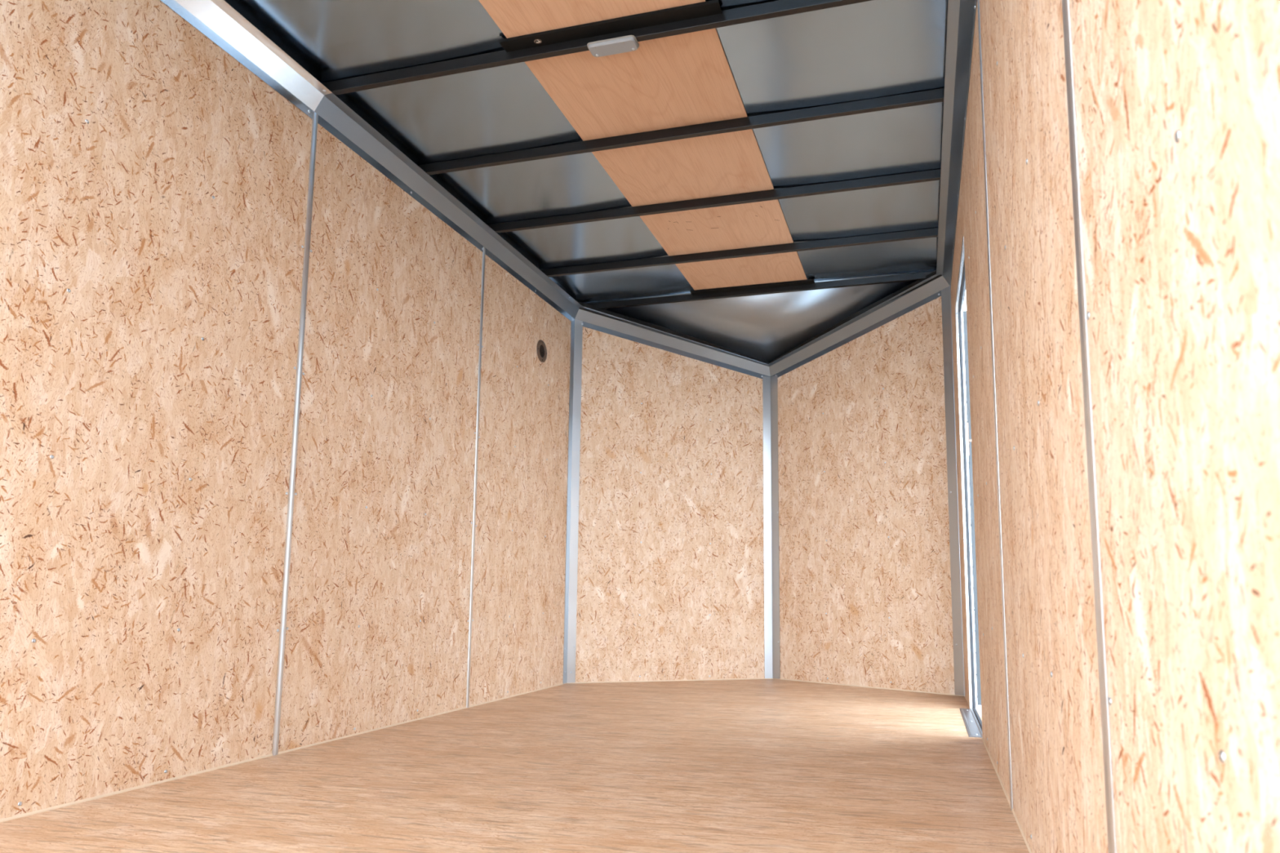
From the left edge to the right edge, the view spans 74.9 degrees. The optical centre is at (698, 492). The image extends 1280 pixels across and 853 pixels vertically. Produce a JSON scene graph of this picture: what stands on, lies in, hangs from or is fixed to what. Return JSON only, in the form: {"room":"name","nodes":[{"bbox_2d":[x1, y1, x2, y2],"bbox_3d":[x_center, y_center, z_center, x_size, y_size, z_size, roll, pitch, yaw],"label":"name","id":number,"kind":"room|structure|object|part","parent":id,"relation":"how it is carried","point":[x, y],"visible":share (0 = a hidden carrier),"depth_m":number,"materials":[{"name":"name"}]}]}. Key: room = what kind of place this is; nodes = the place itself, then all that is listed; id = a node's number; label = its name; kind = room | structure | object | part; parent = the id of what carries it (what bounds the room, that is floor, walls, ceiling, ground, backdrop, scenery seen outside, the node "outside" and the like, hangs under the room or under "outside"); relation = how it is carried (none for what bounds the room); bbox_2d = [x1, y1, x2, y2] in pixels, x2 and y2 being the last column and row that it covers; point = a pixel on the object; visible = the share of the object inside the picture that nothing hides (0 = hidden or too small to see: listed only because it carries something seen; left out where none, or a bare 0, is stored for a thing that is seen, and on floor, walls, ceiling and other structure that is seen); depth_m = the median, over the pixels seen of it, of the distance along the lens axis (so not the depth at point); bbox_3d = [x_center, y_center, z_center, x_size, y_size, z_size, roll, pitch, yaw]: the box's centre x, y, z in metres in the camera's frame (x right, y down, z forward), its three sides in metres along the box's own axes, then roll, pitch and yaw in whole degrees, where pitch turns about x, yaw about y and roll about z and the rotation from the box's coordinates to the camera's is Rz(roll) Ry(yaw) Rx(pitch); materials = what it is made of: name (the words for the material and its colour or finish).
{"room":"cargo space","nodes":[
{"label":"cargo space","id":0,"kind":"room"},
{"bbox_2d":[0,0,571,819],"bbox_3d":[-1.463,-0.300,2.755,0.040,2.420,5.050,-2,-7,15],"label":"wall","id":1,"kind":"structure","parent":0,"point":[153,187],"depth_m":2.60,"materials":[{"name":"wood"}]},
{"bbox_3d":[-1.565,-0.343,2.321,0.009,2.300,1.216,-2,-7,15],"label":"wall panel","id":2,"kind":"part","parent":1,"relation":"part of","materials":[{"name":"beige wood"}]},
{"bbox_2d":[160,0,332,119],"bbox_3d":[-1.708,-1.561,1.740,0.076,0.097,2.675,-2,-7,15],"label":"trim","id":3,"kind":"structure","parent":1,"relation":"attached to","point":[216,20],"depth_m":2.72,"materials":[{"name":"metal"}]},
{"bbox_2d":[0,683,566,822],"bbox_3d":[-1.447,0.848,2.608,0.003,0.006,5.050,-2,-7,15],"label":"baseboard","id":4,"kind":"structure","parent":1,"relation":"attached to","point":[429,716],"depth_m":2.54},
{"bbox_2d":[271,111,318,755],"bbox_3d":[-1.401,-0.258,2.902,0.004,2.273,0.025,-2,-7,15],"label":"trim","id":5,"kind":"structure","parent":1,"relation":"attached to","point":[314,126],"depth_m":2.89,"materials":[{"name":"metal"}]},
{"bbox_3d":[-1.251,-0.198,3.490,0.009,2.300,1.216,-2,-7,15],"label":"wall panel","id":6,"kind":"part","parent":1,"relation":"part of","materials":[{"name":"beige wood"}]},
{"bbox_2d":[314,93,582,321],"bbox_3d":[-1.065,-1.265,4.150,0.074,0.094,2.400,-2,-7,15],"label":"trim","id":7,"kind":"structure","parent":1,"relation":"attached to","point":[335,116],"depth_m":3.72,"materials":[{"name":"metal"}]},
{"bbox_2d":[466,246,485,707],"bbox_3d":[-1.087,-0.112,4.071,0.004,2.273,0.023,-2,-7,15],"label":"trim","id":8,"kind":"structure","parent":1,"relation":"attached to","point":[484,248],"depth_m":4.06,"materials":[{"name":"metal"}]},
{"bbox_3d":[-0.947,-0.057,4.623,0.009,2.300,1.141,-2,-7,15],"label":"wall panel","id":9,"kind":"part","parent":1,"relation":"part of","materials":[{"name":"beige wood"}]},
{"bbox_2d":[536,339,546,362],"bbox_3d":[-0.907,-0.819,4.825,0.008,0.129,0.129,-2,-7,15],"label":"air vent","id":10,"kind":"object","parent":1,"relation":"in","point":[541,349],"visible":1,"depth_m":4.82,"materials":[{"name":"brown plastic"}]},
{"bbox_2d":[539,345,544,357],"bbox_3d":[-0.909,-0.819,4.826,0.002,0.072,0.072,-2,-7,15],"label":"grille","id":11,"kind":"object","parent":10,"relation":"attached to","point":[541,347],"depth_m":4.83,"materials":[{"name":"black plastic"}]},
{"bbox_2d":[0,679,1029,852],"bbox_3d":[-0.254,0.883,2.634,2.364,0.050,5.722,-2,-7,15],"label":"floor","id":12,"kind":"structure","parent":0,"point":[741,766],"depth_m":2.31,"materials":[{"name":"beige wood"}]},
{"bbox_2d":[224,0,947,363],"bbox_3d":[-0.246,-1.324,2.912,2.362,0.381,5.733,-2,-7,15],"label":"ceiling","id":13,"kind":"structure","parent":0,"point":[873,49],"depth_m":3.35,"materials":[{"name":"grey metal"}]},
{"bbox_2d":[321,0,872,95],"bbox_3d":[-0.293,-1.501,2.755,2.234,0.039,0.025,-2,-7,15],"label":"bow","id":14,"kind":"object","parent":13,"relation":"attached to","point":[774,9],"visible":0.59,"depth_m":2.78,"materials":[{"name":"black paint"}]},
{"bbox_2d":[499,0,722,52],"bbox_3d":[-0.296,-1.520,2.718,0.755,0.010,0.052,-2,-7,15],"label":"channel","id":15,"kind":"object","parent":14,"relation":"attached to","point":[711,7],"visible":1,"depth_m":2.71,"materials":[{"name":"black metal"}]},
{"bbox_2d":[533,39,542,44],"bbox_3d":[-0.537,-1.504,2.779,0.026,0.011,0.021,-2,-7,15],"label":"cable grommet","id":16,"kind":"object","parent":15,"relation":"attached to","point":[539,40],"visible":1,"depth_m":2.78,"materials":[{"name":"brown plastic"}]},
{"bbox_2d":[586,35,639,57],"bbox_3d":[-0.283,-1.473,2.755,0.168,0.017,0.065,-2,-7,15],"label":"dome light","id":17,"kind":"object","parent":14,"relation":"attached to","point":[628,43],"visible":1,"depth_m":2.74,"materials":[{"name":"plastic"}]},
{"bbox_2d":[478,0,807,289],"bbox_3d":[-0.333,-1.542,2.613,0.685,0.006,5.022,-2,-7,15],"label":"strip","id":18,"kind":"object","parent":13,"relation":"attached to","point":[684,79],"visible":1,"depth_m":3.29,"materials":[{"name":"brown wood"}]},
{"bbox_2d":[417,88,944,175],"bbox_3d":[-0.138,-1.429,3.332,2.234,0.039,0.025,-2,-7,15],"label":"bow","id":19,"kind":"object","parent":13,"relation":"attached to","point":[935,95],"visible":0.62,"depth_m":3.29,"materials":[{"name":"black paint"}]},
{"bbox_2d":[487,168,941,233],"bbox_3d":[0.017,-1.358,3.909,2.234,0.039,0.025,-2,-7,15],"label":"bow","id":20,"kind":"object","parent":13,"relation":"attached to","point":[932,175],"visible":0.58,"depth_m":3.87,"materials":[{"name":"black paint"}]},
{"bbox_2d":[539,227,937,276],"bbox_3d":[0.172,-1.286,4.487,2.234,0.039,0.025,-2,-7,15],"label":"bow","id":21,"kind":"object","parent":13,"relation":"attached to","point":[927,233],"visible":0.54,"depth_m":4.45,"materials":[{"name":"black paint"}]},
{"bbox_2d":[586,271,934,309],"bbox_3d":[0.322,-1.217,5.044,2.234,0.039,0.025,-2,-7,15],"label":"bow","id":22,"kind":"object","parent":13,"relation":"attached to","point":[917,276],"visible":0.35,"depth_m":5.01,"materials":[{"name":"black paint"}]},
{"bbox_2d":[689,279,815,294],"bbox_3d":[0.318,-1.235,5.008,0.755,0.010,0.050,-2,-7,15],"label":"channel","id":23,"kind":"object","parent":22,"relation":"attached to","point":[808,281],"visible":1,"depth_m":5.00,"materials":[{"name":"black metal"}]},
{"bbox_2d":[575,326,764,682],"bbox_3d":[-0.163,0.025,5.350,1.315,2.420,0.040,2,-7,-14],"label":"wall","id":24,"kind":"structure","parent":0,"point":[670,571],"depth_m":5.31,"materials":[{"name":"wood"}]},
{"bbox_2d":[563,316,582,684],"bbox_3d":[-0.786,0.022,5.157,0.028,2.271,0.091,-7,-10,44],"label":"trim","id":25,"kind":"structure","parent":24,"relation":"attached to","point":[576,328],"depth_m":5.16,"materials":[{"name":"metal"}]},
{"bbox_2d":[572,677,772,683],"bbox_3d":[-0.162,1.171,5.190,1.315,0.006,0.003,2,-7,-14],"label":"baseboard","id":26,"kind":"structure","parent":24,"relation":"attached to","point":[764,677],"depth_m":5.18,"materials":[{"name":"beige wood"}]},
{"bbox_2d":[574,306,770,378],"bbox_3d":[-0.146,-0.962,5.418,1.314,0.379,0.074,2,-7,-14],"label":"trim","id":27,"kind":"structure","parent":24,"relation":"attached to","point":[638,333],"depth_m":5.43,"materials":[{"name":"metal"}]},
{"bbox_2d":[577,301,768,364],"bbox_3d":[-0.152,-1.009,5.449,1.315,0.354,0.092,2,-7,-14],"label":"rail","id":28,"kind":"object","parent":24,"relation":"attached to","point":[610,313],"visible":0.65,"depth_m":5.38,"materials":[{"name":"black metal"}]},
{"bbox_2d":[777,296,955,693],"bbox_3d":[0.963,-0.009,5.052,1.315,2.420,0.040,-7,-10,44],"label":"wall","id":29,"kind":"structure","parent":0,"point":[865,596],"depth_m":4.96,"materials":[{"name":"wood"}]},
{"bbox_2d":[762,375,780,679],"bbox_3d":[0.476,0.206,5.457,0.101,1.986,0.032,-2,-7,15],"label":"trim","id":30,"kind":"structure","parent":29,"relation":"attached to","point":[770,384],"depth_m":5.45,"materials":[{"name":"metal"}]},
{"bbox_2d":[768,271,942,364],"bbox_3d":[0.945,-1.042,5.158,1.315,0.354,0.092,-7,-10,44],"label":"rail","id":31,"kind":"object","parent":29,"relation":"attached to","point":[874,304],"visible":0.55,"depth_m":5.01,"materials":[{"name":"black metal"}]},
{"bbox_2d":[768,274,949,377],"bbox_3d":[0.927,-0.994,5.134,1.314,0.379,0.074,-7,-10,44],"label":"trim","id":32,"kind":"structure","parent":29,"relation":"attached to","point":[881,314],"depth_m":5.09,"materials":[{"name":"metal"}]},
{"bbox_2d":[772,678,964,696],"bbox_3d":[0.946,1.138,4.897,1.315,0.006,0.003,-7,-10,44],"label":"baseboard","id":33,"kind":"structure","parent":29,"relation":"attached to","point":[772,678],"depth_m":4.84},
{"bbox_2d":[941,285,964,697],"bbox_3d":[1.406,-0.043,4.581,0.028,2.271,0.089,2,-7,-17],"label":"trim","id":34,"kind":"structure","parent":29,"relation":"attached to","point":[958,664],"depth_m":4.59,"materials":[{"name":"metal"}]},
{"bbox_2d":[950,0,1279,852],"bbox_3d":[0.789,-0.366,2.159,0.040,2.420,5.050,-2,-7,15],"label":"wall","id":35,"kind":"structure","parent":0,"point":[1177,102],"depth_m":0.81,"materials":[{"name":"wood"}]},
{"bbox_2d":[936,0,977,288],"bbox_3d":[0.739,-1.486,2.312,0.074,0.094,5.050,-2,-7,15],"label":"trim","id":36,"kind":"structure","parent":35,"relation":"attached to","point":[961,19],"depth_m":3.13,"materials":[{"name":"metal"}]},
{"bbox_3d":[1.184,-1.139,3.789,0.009,0.345,0.842,-2,-7,15],"label":"wall panel","id":37,"kind":"part","parent":35,"relation":"part of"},
{"bbox_3d":[1.358,-0.087,4.329,0.009,2.300,0.527,-2,-7,15],"label":"wall panel","id":38,"kind":"part","parent":35,"relation":"part of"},
{"bbox_2d":[955,236,982,728],"bbox_3d":[1.194,-0.007,3.655,0.036,1.975,0.863,-2,-7,15],"label":"door frame","id":39,"kind":"structure","parent":35,"relation":"attached to","point":[961,288],"depth_m":4.03,"materials":[{"name":"metal"}]},
{"bbox_2d":[967,422,972,455],"bbox_3d":[1.056,-0.206,3.246,0.015,0.130,0.038,-2,-7,15],"label":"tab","id":40,"kind":"object","parent":35,"relation":"attached to","point":[969,440],"visible":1,"depth_m":3.23,"materials":[{"name":"silver metal"}]},
{"bbox_2d":[959,708,982,737],"bbox_3d":[1.164,0.971,3.540,0.073,0.005,0.820,-2,-7,15],"label":"door sill","id":41,"kind":"structure","parent":35,"relation":"attached to","point":[972,726],"depth_m":3.47,"materials":[{"name":"metal"}]},
{"bbox_2d":[962,311,981,705],"bbox_3d":[1.702,0.038,3.961,0.800,1.925,0.036,-2,-7,15],"label":"door","id":42,"kind":"structure","parent":35,"relation":"in","point":[965,324],"depth_m":4.04,"materials":[{"name":"metal"}]},
{"bbox_3d":[0.932,-0.284,2.742,0.009,2.300,1.086,-2,-7,15],"label":"wall panel","id":43,"kind":"part","parent":35,"relation":"part of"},
{"bbox_2d":[977,0,1013,810],"bbox_3d":[0.785,-0.335,2.220,0.004,2.273,0.023,-2,-7,15],"label":"trim","id":44,"kind":"structure","parent":35,"relation":"attached to","point":[978,1],"depth_m":2.19,"materials":[{"name":"metal"}]},
{"bbox_2d":[982,737,1031,852],"bbox_3d":[0.589,0.700,1.358,0.003,0.006,3.665,-2,-7,15],"label":"baseboard","id":45,"kind":"structure","parent":35,"relation":"attached to","point":[990,757],"depth_m":2.15,"materials":[{"name":"beige wood"}]},
{"bbox_3d":[0.636,-0.421,1.639,0.009,2.300,1.208,-2,-7,15],"label":"wall panel","id":46,"kind":"part","parent":35,"relation":"part of","materials":[{"name":"beige wood"}]},
{"bbox_2d":[1062,0,1116,852],"bbox_3d":[0.473,-0.479,1.059,0.004,2.273,0.030,-2,-7,15],"label":"trim","id":47,"kind":"structure","parent":35,"relation":"attached to","point":[1065,3],"depth_m":1.00,"materials":[{"name":"metal"}]},
{"bbox_3d":[0.303,-0.575,0.399,0.009,2.300,1.372,-2,-7,15],"label":"wall panel","id":48,"kind":"part","parent":35,"relation":"part of","materials":[{"name":"beige wood"}]},
{"label":"outside","id":49,"kind":"structure","parent":0,"visible":0},
{"bbox_2d":[977,705,982,715],"bbox_3d":[-0.801,1.777,4.953,60.000,0.060,60.000,-2,-7,15],"label":"ground","id":50,"kind":"structure","parent":49,"point":[979,706],"depth_m":8.42,"materials":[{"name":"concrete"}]}
]}

